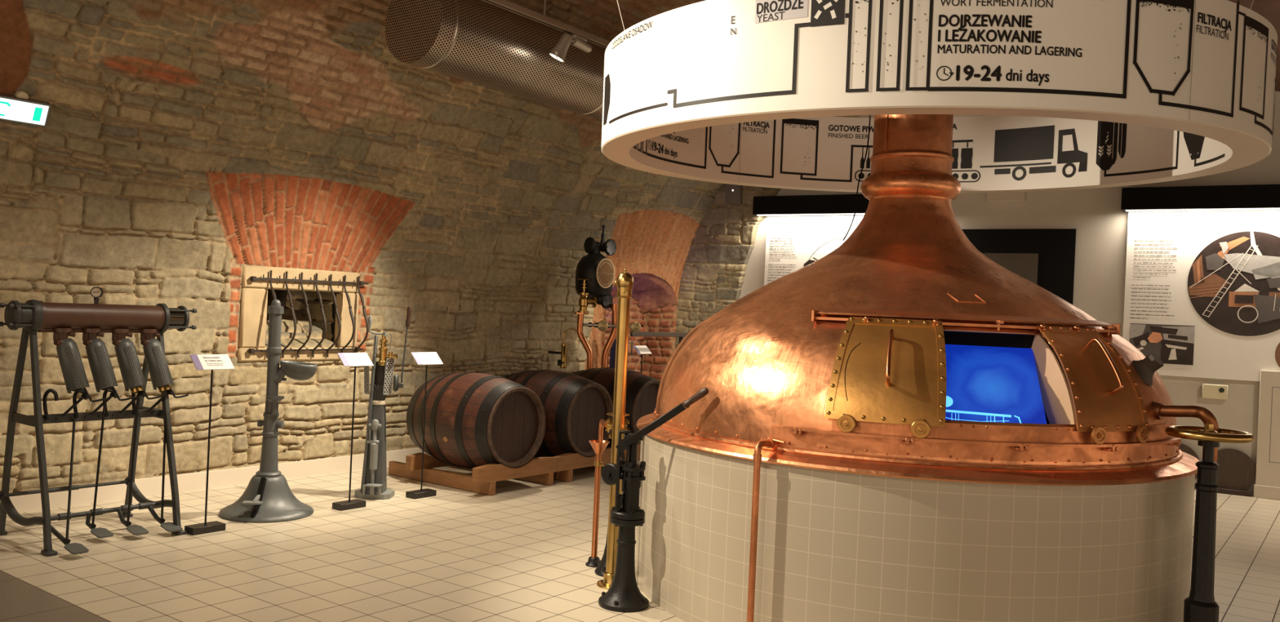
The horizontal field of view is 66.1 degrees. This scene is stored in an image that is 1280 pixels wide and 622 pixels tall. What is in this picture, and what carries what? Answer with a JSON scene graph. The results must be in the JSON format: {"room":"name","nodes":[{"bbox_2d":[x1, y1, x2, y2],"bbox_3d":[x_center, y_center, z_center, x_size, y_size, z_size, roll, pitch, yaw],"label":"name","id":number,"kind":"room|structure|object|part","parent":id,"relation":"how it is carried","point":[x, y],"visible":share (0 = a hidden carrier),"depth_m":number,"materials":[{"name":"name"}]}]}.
{"room":"brewery museum","nodes":[
{"label":"brewery museum","id":0,"kind":"room"},
{"bbox_2d":[0,0,724,493],"bbox_3d":[-0.729,-0.640,7.322,3.378,4.023,8.598,3,0,37],"label":"wall","id":1,"kind":"structure","parent":0,"point":[184,145],"depth_m":7.08,"materials":[{"name":"stone"}]},
{"bbox_2d":[0,90,51,127],"bbox_3d":[-3.652,-1.196,5.648,0.103,0.199,0.460,3,0,37],"label":"exit sign","id":2,"kind":"object","parent":1,"relation":"attached to","point":[18,108],"visible":1,"depth_m":5.70,"materials":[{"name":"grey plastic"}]},
{"bbox_2d":[0,448,431,512],"bbox_3d":[-2.615,1.229,7.667,0.024,0.125,7.400,3,0,37],"label":"floor light strip","id":3,"kind":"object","parent":1,"relation":"attached to","point":[148,486],"depth_m":6.96,"materials":[{"name":"white paint"}]},
{"bbox_2d":[237,265,359,361],"bbox_3d":[-2.906,0.016,7.821,0.785,0.708,1.050,3,0,37],"label":"window","id":4,"kind":"structure","parent":1,"relation":"in","point":[255,302],"depth_m":7.72,"materials":[{"name":"stone"}]},
{"bbox_3d":[-2.807,0.129,7.762,0.502,0.344,0.688,3,0,37],"label":"rubble sill","id":5,"kind":"part","parent":4,"relation":"part of","materials":[{"name":"stone"}]},
{"bbox_2d":[247,270,368,358],"bbox_3d":[-2.520,0.035,7.588,0.224,0.656,1.055,3,0,37],"label":"window grille","id":6,"kind":"object","parent":4,"relation":"attached to","point":[252,278],"visible":0.89,"depth_m":7.59,"materials":[{"name":"metal"}]},
{"bbox_3d":[-2.565,0.302,7.606,0.014,0.021,1.025,3,0,37],"label":"rail","id":7,"kind":"part","parent":6,"relation":"part of","materials":[{"name":"metal"}]},
{"bbox_3d":[-2.538,-0.230,7.609,0.014,0.027,1.055,3,0,37],"label":"rail","id":8,"kind":"part","parent":6,"relation":"part of","materials":[{"name":"metal"}]},
{"bbox_2d":[385,0,606,119],"bbox_3d":[0.198,-1.791,8.521,0.556,0.556,5.551,3,0,37],"label":"air duct","id":9,"kind":"object","parent":1,"relation":"attached to","point":[478,42],"visible":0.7,"depth_m":6.60,"materials":[{"name":"metal"}]},
{"bbox_2d":[481,0,610,48],"bbox_3d":[-0.269,-2.181,7.031,0.055,0.557,7.400,3,0,37],"label":"track","id":10,"kind":"object","parent":1,"relation":"hanging from","point":[504,4],"visible":0.29,"depth_m":6.54,"materials":[{"name":"metal"}]},
{"bbox_2d":[548,33,591,62],"bbox_3d":[-0.469,-1.809,6.804,0.352,0.207,0.140,2,0,-35],"label":"spotlight","id":11,"kind":"object","parent":10,"relation":"attached to","point":[558,52],"visible":1,"depth_m":6.73,"materials":[{"name":"silver metal"}]},
{"bbox_2d":[547,328,576,368],"bbox_3d":[-0.807,0.367,9.802,0.237,0.398,0.249,3,0,37],"label":"tap","id":12,"kind":"object","parent":1,"relation":"attached to","point":[562,362],"visible":0.99,"depth_m":9.71,"materials":[{"name":"gold metal"}]},
{"bbox_2d":[602,272,676,381],"bbox_3d":[-0.168,0.448,11.213,0.395,1.890,1.470,3,0,37],"label":"niche","id":13,"kind":"object","parent":1,"relation":"in","point":[653,300],"visible":0.23,"depth_m":11.66,"materials":[{"name":"brick"}]},
{"bbox_2d":[0,458,1279,621],"bbox_3d":[1.405,1.470,4.303,11.700,0.001,15.000,3,0,37],"label":"floor","id":14,"kind":"structure","parent":0,"point":[519,553],"depth_m":5.27,"materials":[{"name":"tile"}]},
{"bbox_2d":[0,286,196,556],"bbox_3d":[-3.018,0.569,5.567,0.871,1.408,1.025,3,0,37],"label":"machine","id":15,"kind":"object","parent":14,"relation":"on","point":[95,319],"visible":1,"depth_m":5.51,"materials":[{"name":"grey paint"}]},
{"bbox_3d":[-3.379,0.071,5.296,0.034,0.025,0.135,3,0,37],"label":"tie rod","id":16,"kind":"part","parent":15,"relation":"part of","materials":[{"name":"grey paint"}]},
{"bbox_3d":[-3.375,-0.029,5.296,0.034,0.025,0.135,3,0,37],"label":"tie rod","id":17,"kind":"part","parent":15,"relation":"part of","materials":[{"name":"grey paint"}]},
{"bbox_3d":[-3.477,0.671,5.440,0.294,1.165,0.050,3,0,37],"label":"leg","id":18,"kind":"part","parent":15,"relation":"part of","materials":[{"name":"grey paint"}]},
{"bbox_3d":[-3.283,0.075,5.225,0.034,0.025,0.135,3,0,37],"label":"tie rod","id":19,"kind":"part","parent":15,"relation":"part of","materials":[{"name":"grey paint"}]},
{"bbox_3d":[-3.279,-0.025,5.225,0.034,0.025,0.135,3,0,37],"label":"tie rod","id":20,"kind":"part","parent":15,"relation":"part of","materials":[{"name":"grey paint"}]},
{"bbox_3d":[-3.195,0.507,5.327,0.077,0.171,0.030,3,0,-10],"label":"hook lever","id":21,"kind":"part","parent":15,"relation":"part of","materials":[{"name":"black metal"}]},
{"bbox_3d":[-3.122,1.173,5.236,0.310,0.094,0.024,3,0,37],"label":"pedal arm","id":22,"kind":"part","parent":15,"relation":"part of","materials":[{"name":"grey paint"}]},
{"bbox_3d":[-3.069,0.907,5.287,0.033,0.616,0.360,2,0,-30],"label":"pull rod","id":23,"kind":"part","parent":15,"relation":"part of","materials":[{"name":"black metal"}]},
{"bbox_3d":[-3.112,0.499,5.418,0.124,0.165,0.080,2,0,-44],"label":"lift arm","id":24,"kind":"part","parent":15,"relation":"part of","materials":[{"name":"black metal"}]},
{"bbox_3d":[-3.104,0.511,5.450,0.077,0.171,0.030,3,0,-10],"label":"hook lever","id":25,"kind":"part","parent":15,"relation":"part of","materials":[{"name":"black metal"}]},
{"bbox_3d":[-3.085,1.179,5.513,0.072,0.085,0.024,3,0,37],"label":"pedal arm","id":26,"kind":"part","parent":15,"relation":"part of","materials":[{"name":"grey paint"}]},
{"bbox_3d":[-3.030,0.458,5.456,0.124,0.097,0.016,2,0,-32],"label":"handle","id":27,"kind":"part","parent":15,"relation":"part of","materials":[{"name":"black metal"}]},
{"bbox_3d":[-3.035,0.844,5.510,0.028,0.743,0.068,3,0,27],"label":"pull rod","id":28,"kind":"part","parent":15,"relation":"part of","materials":[{"name":"black metal"}]},
{"bbox_3d":[-3.076,0.038,5.602,0.164,0.171,0.675,3,0,37],"label":"tank","id":29,"kind":"part","parent":15,"relation":"part of","materials":[{"name":"brown metal"}]},
{"bbox_3d":[-3.021,0.503,5.541,0.124,0.165,0.080,2,0,-44],"label":"lift arm","id":30,"kind":"part","parent":15,"relation":"part of","materials":[{"name":"black metal"}]},
{"bbox_3d":[-3.008,0.515,5.579,0.077,0.171,0.030,3,0,-10],"label":"hook lever","id":31,"kind":"part","parent":15,"relation":"part of","materials":[{"name":"black metal"}]},
{"bbox_3d":[-2.958,1.182,5.625,0.121,0.091,0.024,3,0,37],"label":"pedal arm","id":32,"kind":"part","parent":15,"relation":"part of","materials":[{"name":"grey paint"}]},
{"bbox_3d":[-2.939,0.462,5.579,0.124,0.097,0.016,2,0,-32],"label":"handle","id":33,"kind":"part","parent":15,"relation":"part of","materials":[{"name":"black metal"}]},
{"bbox_3d":[-2.911,0.849,5.631,0.035,0.744,0.122,3,0,-19],"label":"pull rod","id":34,"kind":"part","parent":15,"relation":"part of","materials":[{"name":"black metal"}]},
{"bbox_3d":[-2.925,0.507,5.670,0.124,0.165,0.080,2,0,-44],"label":"lift arm","id":35,"kind":"part","parent":15,"relation":"part of","materials":[{"name":"black metal"}]},
{"bbox_2d":[129,385,143,394],"bbox_3d":[-2.898,0.442,5.656,0.077,0.074,0.070,3,0,37],"label":"brass cup","id":36,"kind":"object","parent":15,"relation":"on","point":[135,389],"depth_m":5.63,"materials":[{"name":"gold metal"}]},
{"bbox_3d":[-2.912,0.519,5.709,0.077,0.171,0.030,3,0,-10],"label":"hook lever","id":37,"kind":"part","parent":15,"relation":"part of","materials":[{"name":"black metal"}]},
{"bbox_3d":[-3.063,0.688,5.998,0.294,1.165,0.050,3,0,37],"label":"leg","id":38,"kind":"part","parent":15,"relation":"part of","materials":[{"name":"grey paint"}]},
{"bbox_3d":[-2.844,0.466,5.707,0.124,0.097,0.016,2,0,-32],"label":"handle","id":39,"kind":"part","parent":15,"relation":"part of","materials":[{"name":"black metal"}]},
{"bbox_3d":[-2.836,1.186,5.746,0.168,0.093,0.024,3,0,37],"label":"pedal arm","id":40,"kind":"part","parent":15,"relation":"part of","materials":[{"name":"grey paint"}]},
{"bbox_3d":[-2.829,0.511,5.800,0.124,0.165,0.080,2,0,-44],"label":"lift arm","id":41,"kind":"part","parent":15,"relation":"part of","materials":[{"name":"black metal"}]},
{"bbox_3d":[-2.790,0.854,5.751,0.033,0.744,0.160,2,0,-32],"label":"pull rod","id":42,"kind":"part","parent":15,"relation":"part of","materials":[{"name":"black metal"}]},
{"bbox_2d":[158,384,170,392],"bbox_3d":[-2.801,0.446,5.786,0.077,0.074,0.070,3,0,37],"label":"brass cup","id":43,"kind":"object","parent":15,"relation":"on","point":[162,388],"depth_m":5.76,"materials":[{"name":"gold metal"}]},
{"bbox_3d":[-2.829,0.045,5.934,0.180,0.180,0.158,3,0,37],"label":"sight frame","id":44,"kind":"part","parent":15,"relation":"part of","materials":[{"name":"grey paint"}]},
{"bbox_3d":[-2.827,0.045,5.937,0.128,0.128,0.101,3,0,37],"label":"sight glass","id":45,"kind":"part","parent":15,"relation":"part of","materials":[{"name":"glass"}]},
{"bbox_3d":[-2.747,0.470,5.837,0.124,0.097,0.016,2,0,-32],"label":"handle","id":46,"kind":"part","parent":15,"relation":"part of","materials":[{"name":"black metal"}]},
{"bbox_3d":[-2.767,0.098,5.922,0.034,0.025,0.180,3,0,37],"label":"tie rod","id":47,"kind":"part","parent":15,"relation":"part of","materials":[{"name":"grey paint"}]},
{"bbox_3d":[-2.762,-0.003,5.922,0.034,0.025,0.180,3,0,37],"label":"tie rod","id":48,"kind":"part","parent":15,"relation":"part of","materials":[{"name":"grey paint"}]},
{"bbox_2d":[184,354,234,535],"bbox_3d":[-2.530,0.775,5.769,0.100,1.038,0.235,3,0,37],"label":"stand","id":49,"kind":"object","parent":14,"relation":"on","point":[201,362],"visible":1,"depth_m":5.76,"materials":[{"name":"black metal"}]},
{"bbox_3d":[-2.530,0.782,5.769,0.011,0.945,0.011,3,0,37],"label":"post","id":50,"kind":"part","parent":49,"relation":"part of","materials":[{"name":"black metal"}]},
{"bbox_3d":[-2.509,0.300,5.768,0.086,0.086,0.235,3,0,37],"label":"panel","id":51,"kind":"part","parent":49,"relation":"part of","materials":[{"name":"white plastic"}]},
{"bbox_2d":[218,299,317,523],"bbox_3d":[-2.368,0.613,6.317,0.574,1.377,0.574,3,0,37],"label":"pump","id":52,"kind":"object","parent":14,"relation":"on","point":[268,497],"visible":1,"depth_m":6.27,"materials":[{"name":"grey paint"}]},
{"bbox_2d":[265,395,284,414],"bbox_3d":[-2.338,0.604,6.287,0.112,0.116,0.112,3,0,37],"label":"cup","id":53,"kind":"object","parent":52,"relation":"on","point":[271,402],"depth_m":6.27,"materials":[{"name":"grey paint"}]},
{"bbox_2d":[273,360,317,382],"bbox_3d":[-2.217,0.395,6.320,0.250,0.146,0.214,3,0,37],"label":"bowl","id":54,"kind":"object","parent":52,"relation":"on","point":[297,371],"depth_m":6.27,"materials":[{"name":"grey paint"}]},
{"bbox_2d":[332,352,373,511],"bbox_3d":[-1.928,0.801,6.592,0.100,1.038,0.235,3,0,37],"label":"stand","id":55,"kind":"object","parent":14,"relation":"on","point":[348,359],"visible":1,"depth_m":6.59,"materials":[{"name":"black metal"}]},
{"bbox_3d":[-1.929,0.808,6.592,0.011,0.945,0.011,3,0,37],"label":"post","id":56,"kind":"part","parent":55,"relation":"part of","materials":[{"name":"black metal"}]},
{"bbox_3d":[-1.907,0.326,6.591,0.086,0.086,0.235,3,0,37],"label":"panel","id":57,"kind":"part","parent":55,"relation":"part of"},
{"bbox_2d":[354,306,412,499],"bbox_3d":[-1.849,0.639,6.989,0.317,1.368,0.278,3,0,37],"label":"machine","id":58,"kind":"object","parent":14,"relation":"on","point":[374,478],"visible":1,"depth_m":6.96,"materials":[{"name":"grey paint"}]},
{"bbox_3d":[-1.938,0.474,6.971,0.070,0.227,0.018,3,0,43],"label":"guard frame","id":59,"kind":"part","parent":58,"relation":"part of","materials":[{"name":"grey paint"}]},
{"bbox_3d":[-1.906,0.701,6.937,0.058,1.061,0.057,3,0,0],"label":"guide rail","id":60,"kind":"part","parent":58,"relation":"part of","materials":[{"name":"grey metal"}]},
{"bbox_3d":[-1.900,1.304,7.009,0.270,0.036,0.220,3,0,0],"label":"plate","id":61,"kind":"part","parent":58,"relation":"part of","materials":[{"name":"grey paint"}]},
{"bbox_3d":[-1.785,0.466,6.976,0.019,0.257,0.078,3,0,42],"label":"guard frame","id":62,"kind":"part","parent":58,"relation":"part of","materials":[{"name":"grey paint"}]},
{"bbox_3d":[-1.696,0.323,6.997,0.074,0.448,0.018,3,0,0],"label":"lever","id":63,"kind":"part","parent":58,"relation":"part of","materials":[{"name":"grey paint"}]},
{"bbox_3d":[-1.645,0.037,6.996,0.041,0.147,0.040,3,0,37],"label":"lever handle","id":64,"kind":"part","parent":58,"relation":"part of","materials":[{"name":"brown wood"}]},
{"bbox_2d":[405,351,443,499],"bbox_3d":[-1.554,0.817,7.077,0.100,1.038,0.235,3,0,37],"label":"stand","id":65,"kind":"object","parent":14,"relation":"on","point":[426,358],"visible":1,"depth_m":7.07,"materials":[{"name":"black metal"}]},
{"bbox_3d":[-1.554,0.824,7.077,0.011,0.945,0.011,3,0,37],"label":"post","id":66,"kind":"part","parent":65,"relation":"part of","materials":[{"name":"black metal"}]},
{"bbox_3d":[-1.533,0.342,7.076,0.086,0.086,0.235,3,0,37],"label":"panel","id":67,"kind":"part","parent":65,"relation":"part of","materials":[{"name":"white plastic"}]},
{"bbox_2d":[388,452,557,495],"bbox_3d":[-1.379,1.230,7.790,1.160,0.222,0.870,3,0,37],"label":"wooden pallet","id":68,"kind":"object","parent":14,"relation":"on","point":[540,470],"visible":0.69,"depth_m":7.55,"materials":[{"name":"brown wood"}]},
{"bbox_2d":[406,372,545,469],"bbox_3d":[-1.289,0.860,7.704,0.948,0.757,0.757,3,0,38],"label":"wooden barrel","id":69,"kind":"object","parent":68,"relation":"on","point":[473,420],"visible":0.98,"depth_m":7.43,"materials":[{"name":"brown wood"}]},
{"bbox_2d":[533,447,624,481],"bbox_3d":[-0.858,1.253,8.492,1.160,0.222,0.870,3,0,37],"label":"rack","id":70,"kind":"object","parent":14,"relation":"on","point":[566,463],"visible":0.26,"depth_m":7.97,"materials":[{"name":"brown wood"}]},
{"bbox_2d":[502,369,613,457],"bbox_3d":[-0.777,0.882,8.394,0.948,0.757,0.757,3,0,36],"label":"wooden barrel","id":71,"kind":"object","parent":70,"relation":"on","point":[574,405],"visible":0.62,"depth_m":8.08,"materials":[{"name":"brown wood"}]},
{"bbox_2d":[585,440,609,567],"bbox_3d":[-0.203,1.058,5.364,0.212,0.681,0.116,3,0,42],"label":"pipe","id":72,"kind":"object","parent":14,"relation":"on","point":[598,448],"visible":0.84,"depth_m":5.38,"materials":[{"name":"orange metal"}]},
{"bbox_2d":[573,224,640,368],"bbox_3d":[-0.348,0.253,9.789,0.657,2.225,0.452,3,0,-8],"label":"machine","id":73,"kind":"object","parent":14,"relation":"on","point":[594,273],"depth_m":9.65,"materials":[{"name":"black metal"}]},
{"bbox_3d":[-0.571,0.687,9.603,0.209,1.340,0.121,3,0,7],"label":"copper leg","id":74,"kind":"part","parent":73,"relation":"part of","materials":[{"name":"orange metal"}]},
{"bbox_3d":[-0.338,-0.369,9.624,0.205,0.295,0.016,2,0,-30],"label":"maker plate","id":75,"kind":"part","parent":73,"relation":"part of","materials":[{"name":"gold metal"}]},
{"bbox_3d":[-0.314,0.647,9.803,0.159,1.442,0.089,3,0,-8],"label":"copper leg","id":76,"kind":"part","parent":73,"relation":"part of","materials":[{"name":"orange metal"}]},
{"bbox_2d":[594,413,629,577],"bbox_3d":[-0.172,0.972,5.271,0.266,0.854,0.176,3,0,37],"label":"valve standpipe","id":77,"kind":"object","parent":14,"relation":"on","point":[600,570],"visible":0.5,"depth_m":5.22,"materials":[{"name":"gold metal"}]},
{"bbox_3d":[-0.199,0.667,5.327,0.027,0.152,0.170,3,0,-13],"label":"spout","id":78,"kind":"part","parent":77,"relation":"part of","materials":[{"name":"orange metal"}]},
{"bbox_2d":[596,268,633,589],"bbox_3d":[-0.110,0.593,5.017,0.154,1.619,0.154,3,0,37],"label":"brass pole","id":79,"kind":"object","parent":14,"relation":"on","point":[624,282],"visible":0.84,"depth_m":4.99,"materials":[{"name":"gold metal"}]},
{"bbox_3d":[-0.144,1.367,5.017,0.154,0.068,0.154,3,0,37],"label":"foot plate","id":80,"kind":"part","parent":79,"relation":"part of","materials":[{"name":"gold metal"}]},
{"bbox_2d":[609,313,633,368],"bbox_3d":[-0.210,0.692,10.240,0.116,1.400,0.270,3,0,37],"label":"frame","id":81,"kind":"object","parent":14,"relation":"on","point":[612,353],"visible":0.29,"depth_m":10.16,"materials":[{"name":"blue"}]},
{"bbox_2d":[624,444,640,463],"bbox_3d":[-0.337,1.275,9.195,1.160,0.222,0.870,3,0,37],"label":"rack","id":82,"kind":"object","parent":14,"relation":"on","point":[638,445],"visible":0.03,"depth_m":8.65,"materials":[{"name":"brown wood"}]},
{"bbox_2d":[572,367,660,448],"bbox_3d":[-0.259,0.904,9.093,0.948,0.757,0.757,3,0,37],"label":"wooden barrel","id":83,"kind":"object","parent":82,"relation":"on","point":[642,390],"visible":0.3,"depth_m":8.79,"materials":[{"name":"brown wood"}]},
{"bbox_2d":[632,345,652,373],"bbox_3d":[0.003,0.882,10.282,0.100,1.038,0.235,3,0,37],"label":"stand","id":84,"kind":"object","parent":14,"relation":"on","point":[640,349],"visible":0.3,"depth_m":10.28,"materials":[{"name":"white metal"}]},
{"bbox_3d":[0.024,0.407,10.281,0.086,0.086,0.235,3,0,37],"label":"panel","id":85,"kind":"part","parent":84,"relation":"part of","materials":[{"name":"white plastic"}]},
{"bbox_2d":[598,387,709,612],"bbox_3d":[0.055,0.875,4.616,0.544,1.071,0.244,3,0,37],"label":"pump","id":86,"kind":"object","parent":14,"relation":"on","point":[624,594],"visible":1,"depth_m":4.65,"materials":[{"name":"black metal"}]},
{"bbox_3d":[-0.034,0.662,4.698,0.084,0.157,0.070,3,0,37],"label":"piston rod","id":87,"kind":"part","parent":86,"relation":"part of","materials":[{"name":"black metal"}]},
{"bbox_2d":[630,331,688,344],"bbox_3d":[0.336,0.821,10.505,0.062,1.190,1.452,3,0,39],"label":"rail","id":88,"kind":"object","parent":14,"relation":"on","point":[682,335],"visible":0.31,"depth_m":10.30,"materials":[{"name":"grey metal"}]},
{"bbox_3d":[0.371,0.252,10.496,0.030,0.050,1.452,3,0,39],"label":"rail","id":89,"kind":"part","parent":88,"relation":"part of","materials":[{"name":"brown metal"}]},
{"bbox_3d":[0.433,0.850,10.624,0.060,1.140,0.050,3,0,37],"label":"post","id":90,"kind":"part","parent":88,"relation":"part of","materials":[{"name":"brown metal"}]},
{"bbox_2d":[635,114,1218,621],"bbox_3d":[1.451,-0.370,5.206,2.894,3.680,2.862,3,0,37],"label":"kettle","id":91,"kind":"object","parent":14,"relation":"on","point":[901,424],"visible":0.97,"depth_m":4.16,"materials":[{"name":"metal"}]},
{"bbox_3d":[0.991,0.038,4.296,0.028,0.037,0.057,3,0,10],"label":"guide knob","id":92,"kind":"part","parent":91,"relation":"part of","materials":[{"name":"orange metal"}]},
{"bbox_3d":[1.045,0.243,4.141,0.477,0.414,0.301,3,0,17],"label":"sliding door","id":93,"kind":"part","parent":91,"relation":"part of","materials":[{"name":"gold metal"}]},
{"bbox_3d":[1.036,0.193,4.077,0.019,0.237,0.196,3,0,17],"label":"handle","id":94,"kind":"part","parent":91,"relation":"part of","materials":[{"name":"orange metal"}]},
{"bbox_3d":[1.264,0.050,4.217,0.028,0.037,0.057,3,0,-5],"label":"guide knob","id":95,"kind":"part","parent":91,"relation":"part of","materials":[{"name":"orange metal"}]},
{"bbox_3d":[1.522,0.057,4.369,1.486,0.055,0.357,3,0,-7],"label":"rail","id":96,"kind":"part","parent":91,"relation":"part of","materials":[{"name":"orange metal"}]},
{"bbox_3d":[1.495,0.532,4.131,1.839,0.140,0.392,3,0,-5],"label":"track plate","id":97,"kind":"part","parent":91,"relation":"part of","materials":[{"name":"orange metal"}]},
{"bbox_3d":[1.525,0.533,4.096,1.814,0.012,0.368,3,0,-7],"label":"rail","id":98,"kind":"part","parent":91,"relation":"part of","materials":[{"name":"orange metal"}]},
{"bbox_3d":[1.730,0.071,4.256,0.028,0.037,0.057,2,0,-31],"label":"guide knob","id":99,"kind":"part","parent":91,"relation":"part of","materials":[{"name":"orange metal"}]},
{"bbox_3d":[1.908,0.079,4.331,0.028,0.037,0.057,2,0,-42],"label":"guide knob","id":100,"kind":"part","parent":91,"relation":"part of","materials":[{"name":"orange metal"}]},
{"bbox_3d":[1.919,0.281,4.202,0.428,0.414,0.298,2,0,-27],"label":"sliding door","id":101,"kind":"part","parent":91,"relation":"part of","materials":[{"name":"brown metal"}]},
{"bbox_3d":[1.956,0.233,4.149,0.019,0.237,0.196,2,0,-27],"label":"handle","id":102,"kind":"part","parent":91,"relation":"part of","materials":[{"name":"orange metal"}]},
{"bbox_2d":[1178,443,1199,489],"bbox_3d":[4.906,1.413,9.017,0.410,0.412,0.080,3,0,31],"label":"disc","id":103,"kind":"object","parent":14,"relation":"on","point":[1184,448],"visible":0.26,"depth_m":8.96,"materials":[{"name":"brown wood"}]},
{"bbox_2d":[1164,423,1254,621],"bbox_3d":[2.358,0.992,4.109,0.326,1.040,0.326,3,0,37],"label":"valve","id":104,"kind":"object","parent":14,"relation":"on","point":[1200,606],"visible":1,"depth_m":4.08,"materials":[{"name":"black metal"}]},
{"bbox_2d":[1217,448,1256,497],"bbox_3d":[5.282,1.435,8.794,0.400,0.402,0.080,3,0,31],"label":"disc","id":105,"kind":"object","parent":14,"relation":"on","point":[1237,472],"visible":0.67,"depth_m":8.77,"materials":[{"name":"brown wood"}]},
{"bbox_2d":[1253,370,1279,500],"bbox_3d":[6.016,1.109,8.380,1.290,1.120,0.110,3,0,31],"label":"cabinet","id":106,"kind":"object","parent":14,"relation":"on","point":[1267,485],"visible":1,"depth_m":8.63,"materials":[{"name":"paint"}]},
{"bbox_2d":[663,115,860,349],"bbox_3d":[1.535,-0.528,11.165,2.806,3.990,0.224,3,0,30],"label":"stone wall","id":107,"kind":"structure","parent":0,"point":[713,272],"depth_m":11.44,"materials":[{"name":"beige stone"}]},
{"bbox_2d":[724,183,743,204],"bbox_3d":[1.089,-1.354,11.327,0.190,0.235,0.104,3,0,31],"label":"wall speaker","id":108,"kind":"object","parent":107,"relation":"attached to","point":[733,192],"visible":0.78,"depth_m":11.28,"materials":[{"name":"grey plastic"}]},
{"bbox_2d":[752,194,869,285],"bbox_3d":[2.139,-0.389,10.650,1.976,1.725,0.200,3,0,31],"label":"display panel","id":109,"kind":"object","parent":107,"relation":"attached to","point":[793,243],"visible":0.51,"depth_m":10.88,"materials":[{"name":"beige"}]},
{"bbox_2d":[803,237,848,266],"bbox_3d":[2.232,-0.302,10.651,0.993,0.988,0.001,3,0,31],"label":"photo","id":110,"kind":"object","parent":109,"relation":"attached to","point":[815,249],"depth_m":10.82},
{"bbox_2d":[655,91,1279,495],"bbox_3d":[5.376,-0.562,8.951,13.000,4.400,0.150,3,0,31],"label":"wall","id":111,"kind":"structure","parent":0,"point":[1098,219],"depth_m":9.42,"materials":[{"name":"white paint"}]},
{"bbox_2d":[986,191,1025,201],"bbox_3d":[3.669,-1.178,9.853,0.360,0.160,0.050,3,0,31],"label":"wall box","id":112,"kind":"object","parent":111,"relation":"attached to","point":[1014,196],"visible":0.58,"depth_m":9.83,"materials":[{"name":"paint"}]},
{"bbox_2d":[961,228,1075,304],"bbox_3d":[3.576,0.369,9.882,1.391,2.385,0.030,3,0,31],"label":"door","id":113,"kind":"structure","parent":111,"relation":"in","point":[1044,257],"depth_m":9.69,"materials":[{"name":"black"}]},
{"bbox_2d":[1120,184,1279,381],"bbox_3d":[5.390,-0.244,8.726,2.056,1.728,0.200,3,0,31],"label":"display panel","id":114,"kind":"object","parent":111,"relation":"attached to","point":[1202,296],"visible":0.99,"depth_m":8.92,"materials":[{"name":"beige"}]},
{"bbox_2d":[1129,323,1195,364],"bbox_3d":[4.827,0.305,9.101,0.528,0.360,0.002,3,0,31],"label":"photo","id":115,"kind":"object","parent":114,"relation":"attached to","point":[1174,344],"depth_m":9.08},
{"bbox_2d":[1187,231,1279,336],"bbox_3d":[5.421,-0.244,8.763,0.941,0.936,0.003,3,0,31],"label":"photo","id":116,"kind":"object","parent":114,"relation":"attached to","point":[1233,277],"depth_m":8.82},
{"bbox_2d":[1275,342,1279,367],"bbox_3d":[5.753,0.386,8.553,0.382,0.380,0.001,3,0,31],"label":"photo","id":117,"kind":"object","parent":114,"relation":"attached to","point":[1277,344],"depth_m":8.64},
{"bbox_2d":[1201,383,1227,399],"bbox_3d":[5.197,0.729,8.885,0.200,0.130,0.080,3,0,31],"label":"junction box","id":118,"kind":"object","parent":111,"relation":"attached to","point":[1209,390],"visible":1,"depth_m":8.86,"materials":[{"name":"beige plastic"}]},
{"bbox_2d":[1218,387,1224,392],"bbox_3d":[5.226,0.711,8.828,0.042,0.042,0.010,3,0,31],"label":"socket","id":119,"kind":"object","parent":118,"relation":"attached to","point":[1220,389],"depth_m":8.82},
{"bbox_2d":[1227,0,1279,91],"bbox_3d":[3.105,-1.231,3.128,7.767,2.350,15.000,3,0,37],"label":"ceiling","id":120,"kind":"structure","parent":0,"point":[1269,10],"depth_m":6.56,"materials":[{"name":"brown brick"}]},
{"bbox_2d":[600,0,1277,193],"bbox_3d":[1.441,-1.037,5.245,3.283,0.587,3.291,3,0,37],"label":"ring","id":121,"kind":"object","parent":120,"relation":"hanging from","point":[1070,94],"visible":0.95,"depth_m":3.91,"materials":[{"name":"white paint"}]},
{"bbox_2d":[616,0,625,31],"bbox_3d":[-0.164,-1.746,4.863,0.254,0.815,0.006,3,0,-13],"label":"cable","id":122,"kind":"object","parent":121,"relation":"attached to","point":[616,0],"visible":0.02,"depth_m":4.88,"materials":[{"name":"metal"}]},
{"bbox_3d":[0.555,-1.199,3.867,0.227,0.110,0.007,3,0,33],"label":"yeast label panel","id":123,"kind":"part","parent":121,"relation":"part of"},
{"bbox_2d":[842,115,871,240],"bbox_3d":[1.192,-0.937,5.357,0.126,1.112,0.011,3,0,25],"label":"hanging cable","id":124,"kind":"object","parent":121,"relation":"hanging from","point":[869,115],"visible":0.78,"depth_m":5.35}
]}

